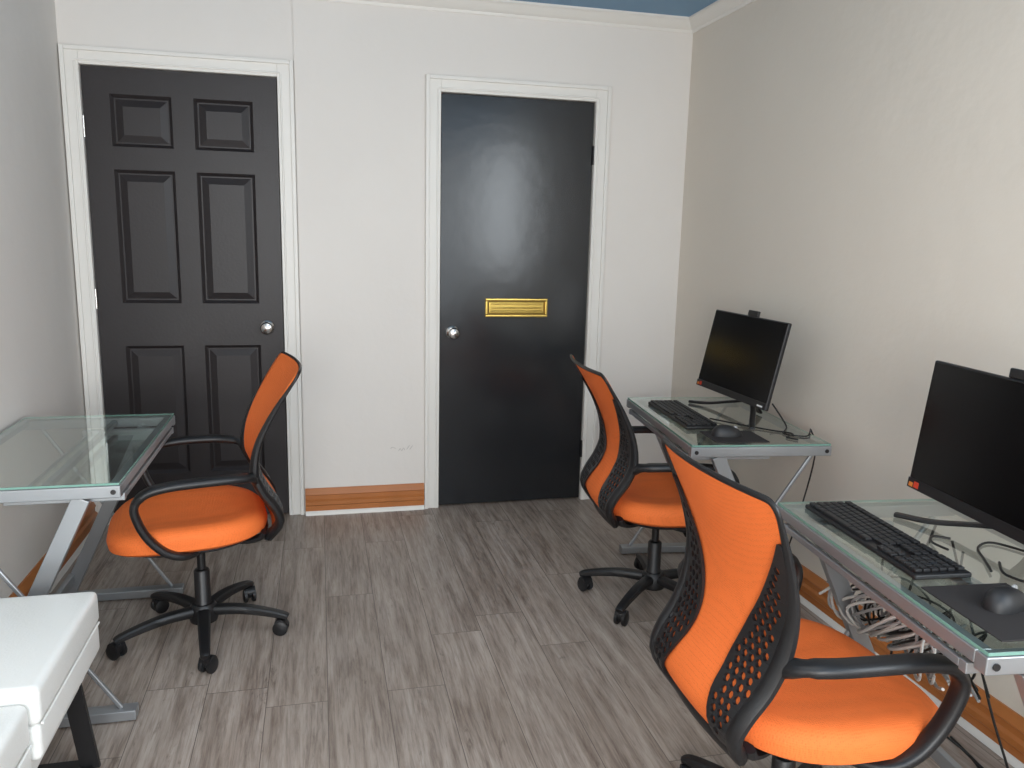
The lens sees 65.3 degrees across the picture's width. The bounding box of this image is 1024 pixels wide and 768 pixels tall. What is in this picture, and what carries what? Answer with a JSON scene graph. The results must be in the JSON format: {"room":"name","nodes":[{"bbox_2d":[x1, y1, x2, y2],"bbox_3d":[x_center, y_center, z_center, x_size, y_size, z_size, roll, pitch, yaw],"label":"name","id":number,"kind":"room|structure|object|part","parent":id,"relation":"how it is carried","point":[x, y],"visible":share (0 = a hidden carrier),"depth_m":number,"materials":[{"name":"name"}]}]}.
{"room":"computer lab","nodes":[
{"label":"computer lab","id":0,"kind":"room"},
{"bbox_2d":[0,0,90,597],"bbox_3d":[-1.352,-0.036,0.880,0.120,2.450,5.760,-1,11,-13],"label":"wall","id":1,"kind":"structure","parent":0,"point":[41,372],"depth_m":3.02,"materials":[{"name":"paint"}]},
{"bbox_2d":[8,502,97,597],"bbox_3d":[-1.304,1.094,1.092,0.026,0.112,5.490,-1,11,-13],"label":"board","id":2,"kind":"object","parent":1,"relation":"attached to","point":[91,514],"visible":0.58,"depth_m":3.38,"materials":[{"name":"brown wood"}]},
{"bbox_2d":[55,0,692,517],"bbox_3d":[-0.544,-0.581,3.915,2.880,2.450,0.134,-1,11,-13],"label":"wall","id":3,"kind":"structure","parent":0,"point":[360,70],"depth_m":3.83,"materials":[{"name":"paint"}]},
{"bbox_2d":[82,115,85,136],"bbox_3d":[-1.842,-1.109,3.440,0.014,0.090,0.014,-1,11,-13],"label":"hinge","id":4,"kind":"object","parent":3,"relation":"attached to","point":[83,116],"visible":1,"depth_m":3.44,"materials":[{"name":"silver metal"}]},
{"bbox_2d":[95,289,98,308],"bbox_3d":[-1.859,-0.381,3.575,0.014,0.090,0.014,-1,11,-13],"label":"hinge","id":5,"kind":"object","parent":3,"relation":"attached to","point":[96,294],"visible":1,"depth_m":3.57,"materials":[{"name":"silver metal"}]},
{"bbox_2d":[107,463,110,482],"bbox_3d":[-1.878,0.415,3.723,0.014,0.090,0.014,-1,11,-13],"label":"hinge","id":6,"kind":"object","parent":3,"relation":"attached to","point":[108,464],"visible":0.94,"depth_m":3.72,"materials":[{"name":"silver metal"}]},
{"bbox_2d":[58,44,304,524],"bbox_3d":[-1.465,-0.390,3.659,0.950,2.126,0.027,-1,11,-13],"label":"trim","id":7,"kind":"structure","parent":3,"relation":"attached to","point":[71,56],"depth_m":3.57,"materials":[{"name":"white paint"}]},
{"bbox_2d":[80,65,288,513],"bbox_3d":[-1.475,-0.363,3.699,0.800,2.042,0.040,-1,11,-13],"label":"door","id":8,"kind":"structure","parent":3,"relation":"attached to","point":[193,324],"depth_m":3.63,"materials":[{"name":"grey paint"}]},
{"bbox_2d":[109,93,264,473],"bbox_3d":[-1.470,-0.419,3.675,0.590,1.707,0.014,-1,11,-13],"label":"panels","id":9,"kind":"object","parent":8,"relation":"attached to","point":[147,206],"visible":0.94,"depth_m":3.65,"materials":[{"name":"grey paint"}]},
{"bbox_2d":[260,320,273,334],"bbox_3d":[-1.146,-0.263,3.739,0.064,0.064,0.072,-1,11,-13],"label":"handle","id":10,"kind":"object","parent":8,"relation":"attached to","point":[266,327],"visible":1,"depth_m":3.71,"materials":[{"name":"silver metal"}]},
{"bbox_2d":[305,483,423,510],"bbox_3d":[-0.732,0.567,4.005,0.585,0.112,0.026,-1,11,-13],"label":"board","id":11,"kind":"object","parent":3,"relation":"attached to","point":[391,495],"visible":1,"depth_m":4.00,"materials":[{"name":"brown wood"}]},
{"bbox_2d":[320,0,691,32],"bbox_3d":[-0.028,-1.747,3.720,1.920,0.062,0.050,-1,11,-13],"label":"trim","id":12,"kind":"structure","parent":3,"relation":"attached to","point":[503,8],"depth_m":3.76,"materials":[{"name":"white paint"}]},
{"bbox_2d":[438,93,593,504],"bbox_3d":[0.009,-0.382,4.042,0.756,2.022,0.040,-1,11,-13],"label":"door","id":13,"kind":"structure","parent":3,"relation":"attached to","point":[516,173],"depth_m":4.01,"materials":[{"name":"grey paint"}]},
{"bbox_2d":[446,326,459,338],"bbox_3d":[-0.288,-0.250,3.937,0.064,0.064,0.072,-1,11,-13],"label":"handle","id":14,"kind":"object","parent":13,"relation":"attached to","point":[452,332],"visible":1,"depth_m":3.91,"materials":[{"name":"silver metal"}]},
{"bbox_2d":[485,298,547,316],"bbox_3d":[0.023,-0.383,4.015,0.320,0.094,0.018,-1,11,-13],"label":"mail slot","id":15,"kind":"object","parent":13,"relation":"attached to","point":[494,307],"visible":1,"depth_m":4.01,"materials":[{"name":"gold metal"}]},
{"bbox_2d":[488,301,544,313],"bbox_3d":[0.021,-0.384,4.022,0.310,0.080,0.004,-1,11,-13],"label":"mail slot recess","id":16,"kind":"object","parent":15,"relation":"attached to","point":[488,301],"depth_m":4.02,"materials":[{"name":"gold metal"}]},
{"bbox_2d":[424,74,611,508],"bbox_3d":[0.019,-0.408,4.000,0.908,2.106,0.027,-1,11,-13],"label":"trim","id":17,"kind":"structure","parent":3,"relation":"attached to","point":[436,84],"depth_m":3.93,"materials":[{"name":"white paint"}]},
{"bbox_2d":[580,440,582,456],"bbox_3d":[0.369,0.342,4.239,0.014,0.090,0.014,-1,11,-13],"label":"hinge","id":18,"kind":"object","parent":3,"relation":"attached to","point":[581,440],"visible":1,"depth_m":4.24,"materials":[{"name":"black metal"}]},
{"bbox_2d":[592,146,594,164],"bbox_3d":[0.404,-1.132,3.965,0.014,0.090,0.014,-1,11,-13],"label":"hinge","id":19,"kind":"object","parent":3,"relation":"attached to","point":[593,147],"visible":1,"depth_m":3.96,"materials":[{"name":"black metal"}]},
{"bbox_2d":[39,497,1013,767],"bbox_3d":[0.075,1.185,1.470,3.120,0.100,5.780,-1,11,-13],"label":"floor","id":20,"kind":"structure","parent":0,"point":[465,635],"depth_m":2.63,"materials":[{"name":"grey wood"}]},
{"bbox_2d":[0,592,100,767],"bbox_3d":[-1.153,0.880,1.454,0.456,0.455,1.290,-1,11,-13],"label":"leather bench","id":21,"kind":"object","parent":20,"relation":"on","point":[49,644],"visible":1,"depth_m":1.81,"materials":[{"name":"white leather"}]},
{"bbox_2d":[0,705,29,767],"bbox_3d":[-1.149,0.731,1.390,0.440,0.095,0.400,-1,11,-13],"label":"cushion","id":22,"kind":"object","parent":21,"relation":"on","point":[14,719],"depth_m":1.57,"materials":[{"name":"white leather"}]},
{"bbox_2d":[16,747,31,767],"bbox_3d":[-1.152,0.816,1.405,0.438,0.082,0.400,-1,11,-13],"label":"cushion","id":23,"kind":"object","parent":21,"relation":"on","point":[25,759],"depth_m":1.60,"materials":[{"name":"white leather"}]},
{"bbox_2d":[28,625,99,760],"bbox_3d":[-1.246,0.706,1.823,0.452,0.082,0.472,-1,11,-13],"label":"cushion","id":24,"kind":"object","parent":21,"relation":"on","point":[42,730],"depth_m":1.79,"materials":[{"name":"white leather"}]},
{"bbox_2d":[50,535,87,592],"bbox_3d":[-1.304,1.159,1.105,0.030,0.020,5.490,-1,11,-13],"label":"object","id":25,"kind":"object","parent":20,"relation":"on","point":[76,553],"visible":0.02,"depth_m":3.28,"materials":[{"name":"white paint"}]},
{"bbox_2d":[0,413,183,727],"bbox_3d":[-1.400,0.538,2.558,0.500,0.706,0.866,-1,11,-13],"label":"computer desk","id":26,"kind":"object","parent":20,"relation":"on","point":[143,436],"visible":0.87,"depth_m":2.47,"materials":[{"name":"clear glass"}]},
{"bbox_3d":[-1.392,0.194,2.494,0.492,0.007,0.852,-1,11,-13],"label":"glass","id":27,"kind":"part","parent":26,"relation":"part of","materials":[{"name":"clear glass"}]},
{"bbox_3d":[-1.393,0.215,2.498,0.500,0.034,0.860,-1,11,-13],"label":"frame","id":28,"kind":"part","parent":26,"relation":"part of","materials":[{"name":"silver metal"}]},
{"bbox_2d":[3,427,173,505],"bbox_3d":[-1.296,0.241,2.527,0.300,0.022,0.770,-1,11,-13],"label":"tabletop","id":29,"kind":"object","parent":26,"relation":"on","point":[136,476],"depth_m":2.34,"materials":[{"name":"clear glass"}]},
{"bbox_2d":[106,351,301,673],"bbox_3d":[-1.033,0.399,2.690,0.651,0.948,0.606,-3,11,-22],"label":"office chair","id":30,"kind":"object","parent":20,"relation":"on","point":[186,519],"visible":0.98,"depth_m":2.63,"materials":[{"name":"orange fabric"}]},
{"bbox_2d":[106,485,267,556],"bbox_3d":[-1.082,0.451,2.682,0.496,0.094,0.500,-3,11,-22],"label":"seat cushion","id":31,"kind":"object","parent":30,"relation":"on","point":[192,522],"depth_m":2.57,"materials":[{"name":"orange fabric"}]},
{"bbox_3d":[-1.144,0.331,2.883,0.372,0.274,0.139,-3,11,-22],"label":"armrest","id":32,"kind":"part","parent":30,"relation":"part of","materials":[{"name":"black plastic"}]},
{"bbox_3d":[-0.971,0.412,2.470,0.372,0.274,0.139,-3,11,-22],"label":"armrest","id":33,"kind":"part","parent":30,"relation":"part of","materials":[{"name":"black plastic"}]},
{"bbox_3d":[-0.873,0.218,2.724,0.302,0.597,0.477,-3,11,-22],"label":"frame","id":34,"kind":"part","parent":30,"relation":"part of","materials":[{"name":"black plastic"}]},
{"bbox_2d":[306,505,423,515],"bbox_3d":[-0.733,0.632,4.016,0.585,0.020,0.030,-1,11,-13],"label":"trim","id":35,"kind":"structure","parent":20,"relation":"on","point":[415,507],"depth_m":4.00,"materials":[{"name":"white paint"}]},
{"bbox_2d":[570,354,739,625],"bbox_3d":[0.534,0.379,3.032,0.627,0.935,0.601,0,11,-9],"label":"office chair","id":36,"kind":"object","parent":20,"relation":"on","point":[627,493],"visible":0.86,"depth_m":2.92,"materials":[{"name":"orange fabric"}]},
{"bbox_3d":[0.375,0.215,2.971,0.295,0.597,0.477,0,11,-9],"label":"frame","id":37,"kind":"part","parent":36,"relation":"part of","materials":[{"name":"black plastic"}]},
{"bbox_2d":[613,472,685,527],"bbox_3d":[0.583,0.436,3.048,0.496,0.094,0.500,0,11,-9],"label":"seat cushion","id":38,"kind":"object","parent":36,"relation":"on","point":[652,500],"depth_m":2.87,"materials":[{"name":"orange fabric"}]},
{"bbox_3d":[0.524,0.315,3.251,0.372,0.274,0.139,0,11,-9],"label":"armrest","id":39,"kind":"part","parent":36,"relation":"part of","materials":[{"name":"black plastic"}]},
{"bbox_3d":[0.599,0.399,2.809,0.372,0.274,0.139,0,11,-9],"label":"armrest","id":40,"kind":"part","parent":36,"relation":"part of","materials":[{"name":"black plastic"}]},
{"bbox_2d":[619,397,831,553],"bbox_3d":[0.788,0.478,3.161,0.500,0.706,0.816,0,11,-8],"label":"computer desk","id":41,"kind":"object","parent":20,"relation":"on","point":[698,446],"visible":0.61,"depth_m":2.89,"materials":[{"name":"clear glass"}]},
{"bbox_2d":[648,400,716,429],"bbox_3d":[0.661,0.115,3.113,0.130,0.019,0.445,0,11,-8],"label":"keyboard","id":42,"kind":"object","parent":41,"relation":"on","point":[688,418],"visible":0.99,"depth_m":3.06,"materials":[{"name":"black plastic"}]},
{"bbox_2d":[629,409,769,459],"bbox_3d":[0.696,0.183,3.093,0.300,0.022,0.720,0,11,-8],"label":"tray","id":43,"kind":"object","parent":41,"relation":"on","point":[639,416],"depth_m":2.87,"materials":[{"name":"silver metal"}]},
{"bbox_3d":[0.795,0.155,3.101,0.500,0.034,0.810,0,11,-8],"label":"frame","id":44,"kind":"part","parent":41,"relation":"part of","materials":[{"name":"silver metal"}]},
{"bbox_3d":[0.796,0.134,3.097,0.492,0.007,0.802,0,11,-8],"label":"glass","id":45,"kind":"part","parent":41,"relation":"part of","materials":[{"name":"clear glass"}]},
{"bbox_2d":[700,431,769,442],"bbox_3d":[0.777,0.184,2.798,0.190,0.003,0.160,0,11,-8],"label":"mousepad","id":46,"kind":"object","parent":41,"relation":"on","point":[748,436],"visible":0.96,"depth_m":2.76,"materials":[{"name":"fabric"}]},
{"bbox_2d":[711,425,742,436],"bbox_3d":[0.754,0.162,2.804,0.110,0.038,0.062,0,11,-6],"label":"computer mouse","id":47,"kind":"object","parent":46,"relation":"on","point":[719,430],"visible":1,"depth_m":2.78,"materials":[{"name":"black plastic"}]},
{"bbox_2d":[688,309,791,429],"bbox_3d":[0.898,-0.081,3.118,0.195,0.412,0.525,-1,11,-14],"label":"computer","id":48,"kind":"object","parent":41,"relation":"on","point":[743,357],"visible":1,"depth_m":3.06,"materials":[{"name":"black plastic"}]},
{"bbox_2d":[709,403,815,543],"bbox_3d":[0.950,0.472,2.989,0.338,0.750,0.343,-1,11,-13],"label":"cable","id":49,"kind":"object","parent":41,"relation":"on","point":[810,430],"visible":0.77,"depth_m":2.96,"materials":[{"name":"plastic"}]},
{"bbox_2d":[649,437,971,767],"bbox_3d":[0.615,0.615,1.764,0.570,0.938,0.597,-1,11,-14],"label":"office chair","id":50,"kind":"object","parent":20,"relation":"on","point":[731,638],"visible":1,"depth_m":1.59,"materials":[{"name":"orange fabric"}]},
{"bbox_3d":[0.476,0.451,1.696,0.228,0.597,0.477,-1,11,-14],"label":"frame","id":51,"kind":"part","parent":50,"relation":"part of","materials":[{"name":"black plastic"}]},
{"bbox_3d":[0.570,0.550,1.978,0.372,0.274,0.139,-1,11,-14],"label":"armrest","id":52,"kind":"part","parent":50,"relation":"part of","materials":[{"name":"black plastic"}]},
{"bbox_2d":[744,618,937,764],"bbox_3d":[0.648,0.669,1.782,0.496,0.094,0.500,-1,11,-14],"label":"seat cushion","id":53,"kind":"object","parent":50,"relation":"on","point":[886,720],"depth_m":1.59,"materials":[{"name":"orange fabric"}]},
{"bbox_3d":[0.683,0.633,1.545,0.372,0.274,0.139,-1,11,-14],"label":"armrest","id":54,"kind":"part","parent":50,"relation":"part of","materials":[{"name":"black plastic"}]},
{"bbox_2d":[799,594,845,633],"bbox_3d":[1.148,0.867,2.992,0.038,0.020,0.314,-1,11,-13],"label":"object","id":55,"kind":"object","parent":20,"relation":"on","point":[810,606],"depth_m":2.99,"materials":[{"name":"white paint"}]},
{"bbox_2d":[777,499,1023,767],"bbox_3d":[0.991,0.730,1.830,0.500,0.706,0.791,0,11,-8],"label":"computer desk","id":56,"kind":"object","parent":20,"relation":"on","point":[832,553],"visible":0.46,"depth_m":1.76,"materials":[{"name":"clear glass"}]},
{"bbox_2d":[784,520,982,673],"bbox_3d":[0.898,0.435,1.762,0.300,0.022,0.695,0,11,-8],"label":"tray","id":57,"kind":"object","parent":56,"relation":"on","point":[967,665],"depth_m":1.65,"materials":[{"name":"silver metal"}]},
{"bbox_2d":[805,501,971,579],"bbox_3d":[0.855,0.352,1.860,0.130,0.019,0.445,0,11,-9],"label":"keyboard","id":58,"kind":"object","parent":56,"relation":"on","point":[917,560],"visible":1,"depth_m":1.80,"materials":[{"name":"black plastic"}]},
{"bbox_3d":[0.998,0.407,1.770,0.500,0.034,0.785,0,11,-8],"label":"frame","id":59,"kind":"part","parent":56,"relation":"part of","materials":[{"name":"silver metal"}]},
{"bbox_2d":[819,551,989,702],"bbox_3d":[0.996,0.538,1.998,0.182,0.319,0.517,-2,11,-15],"label":"cable bundle","id":60,"kind":"object","parent":56,"relation":"in","point":[902,635],"visible":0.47,"depth_m":2.00,"materials":[{"name":"white plastic"}]},
{"bbox_2d":[890,525,1008,767],"bbox_3d":[1.257,0.733,1.980,0.219,0.663,0.626,-2,11,-20],"label":"power cables","id":61,"kind":"object","parent":56,"relation":"hanging from","point":[954,741],"visible":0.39,"depth_m":2.04,"materials":[{"name":"black plastic"}]},
{"bbox_2d":[893,360,1023,544],"bbox_3d":[1.090,0.174,1.751,0.195,0.419,0.525,0,11,-7],"label":"computer","id":62,"kind":"object","parent":56,"relation":"on","point":[969,457],"visible":1,"depth_m":1.81,"materials":[{"name":"black plastic"}]},
{"bbox_2d":[921,583,1023,641],"bbox_3d":[0.929,0.427,1.510,0.190,0.003,0.220,0,11,-8],"label":"mousepad","id":63,"kind":"object","parent":56,"relation":"on","point":[966,600],"visible":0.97,"depth_m":1.50,"materials":[{"name":"fabric"}]},
{"bbox_2d":[982,584,1023,614],"bbox_3d":[0.943,0.404,1.525,0.110,0.038,0.062,-6,13,-33],"label":"computer mouse","id":64,"kind":"object","parent":63,"relation":"on","point":[1003,600],"visible":1,"depth_m":1.50,"materials":[{"name":"black plastic"}]},
{"bbox_2d":[929,535,1023,582],"bbox_3d":[1.039,0.374,1.756,0.215,0.023,0.230,6,12,25],"label":"cable","id":65,"kind":"object","parent":56,"relation":"on","point":[932,536],"visible":1,"depth_m":1.80,"materials":[{"name":"plastic"}]},
{"bbox_2d":[903,675,941,707],"bbox_3d":[1.274,0.963,2.488,0.032,0.020,0.176,-1,11,-13],"label":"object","id":66,"kind":"object","parent":20,"relation":"on","point":[933,698],"depth_m":2.47,"materials":[{"name":"white paint"}]},
{"bbox_2d":[957,716,1023,767],"bbox_3d":[1.330,1.010,2.242,0.038,0.020,0.232,-1,11,-13],"label":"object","id":67,"kind":"object","parent":20,"relation":"on","point":[992,745],"depth_m":2.25,"materials":[{"name":"white paint"}]},
{"bbox_2d":[515,0,716,16],"bbox_3d":[0.135,-1.321,1.004,3.120,0.100,5.780,-1,11,-13],"label":"ceiling","id":68,"kind":"structure","parent":0,"point":[687,8],"depth_m":3.73,"materials":[{"name":"blue paint"}]},
{"bbox_2d":[671,0,1023,716],"bbox_3d":[1.566,-0.096,1.575,0.120,2.450,5.760,-1,11,-13],"label":"wall","id":69,"kind":"structure","parent":0,"point":[854,175],"depth_m":2.76,"materials":[{"name":"paint"}]},
{"bbox_2d":[689,0,755,32],"bbox_3d":[1.513,-1.267,1.331,0.050,0.062,5.506,-1,11,-13],"label":"trim","id":70,"kind":"structure","parent":69,"relation":"attached to","point":[719,9],"depth_m":3.70,"materials":[{"name":"white paint"}]},
{"bbox_2d":[799,564,1023,763],"bbox_3d":[1.470,1.036,1.761,0.026,0.112,5.506,-1,11,-13],"label":"baseboard","id":71,"kind":"structure","parent":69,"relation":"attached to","point":[1010,724],"depth_m":2.30,"materials":[{"name":"brown wood"}]}
]}

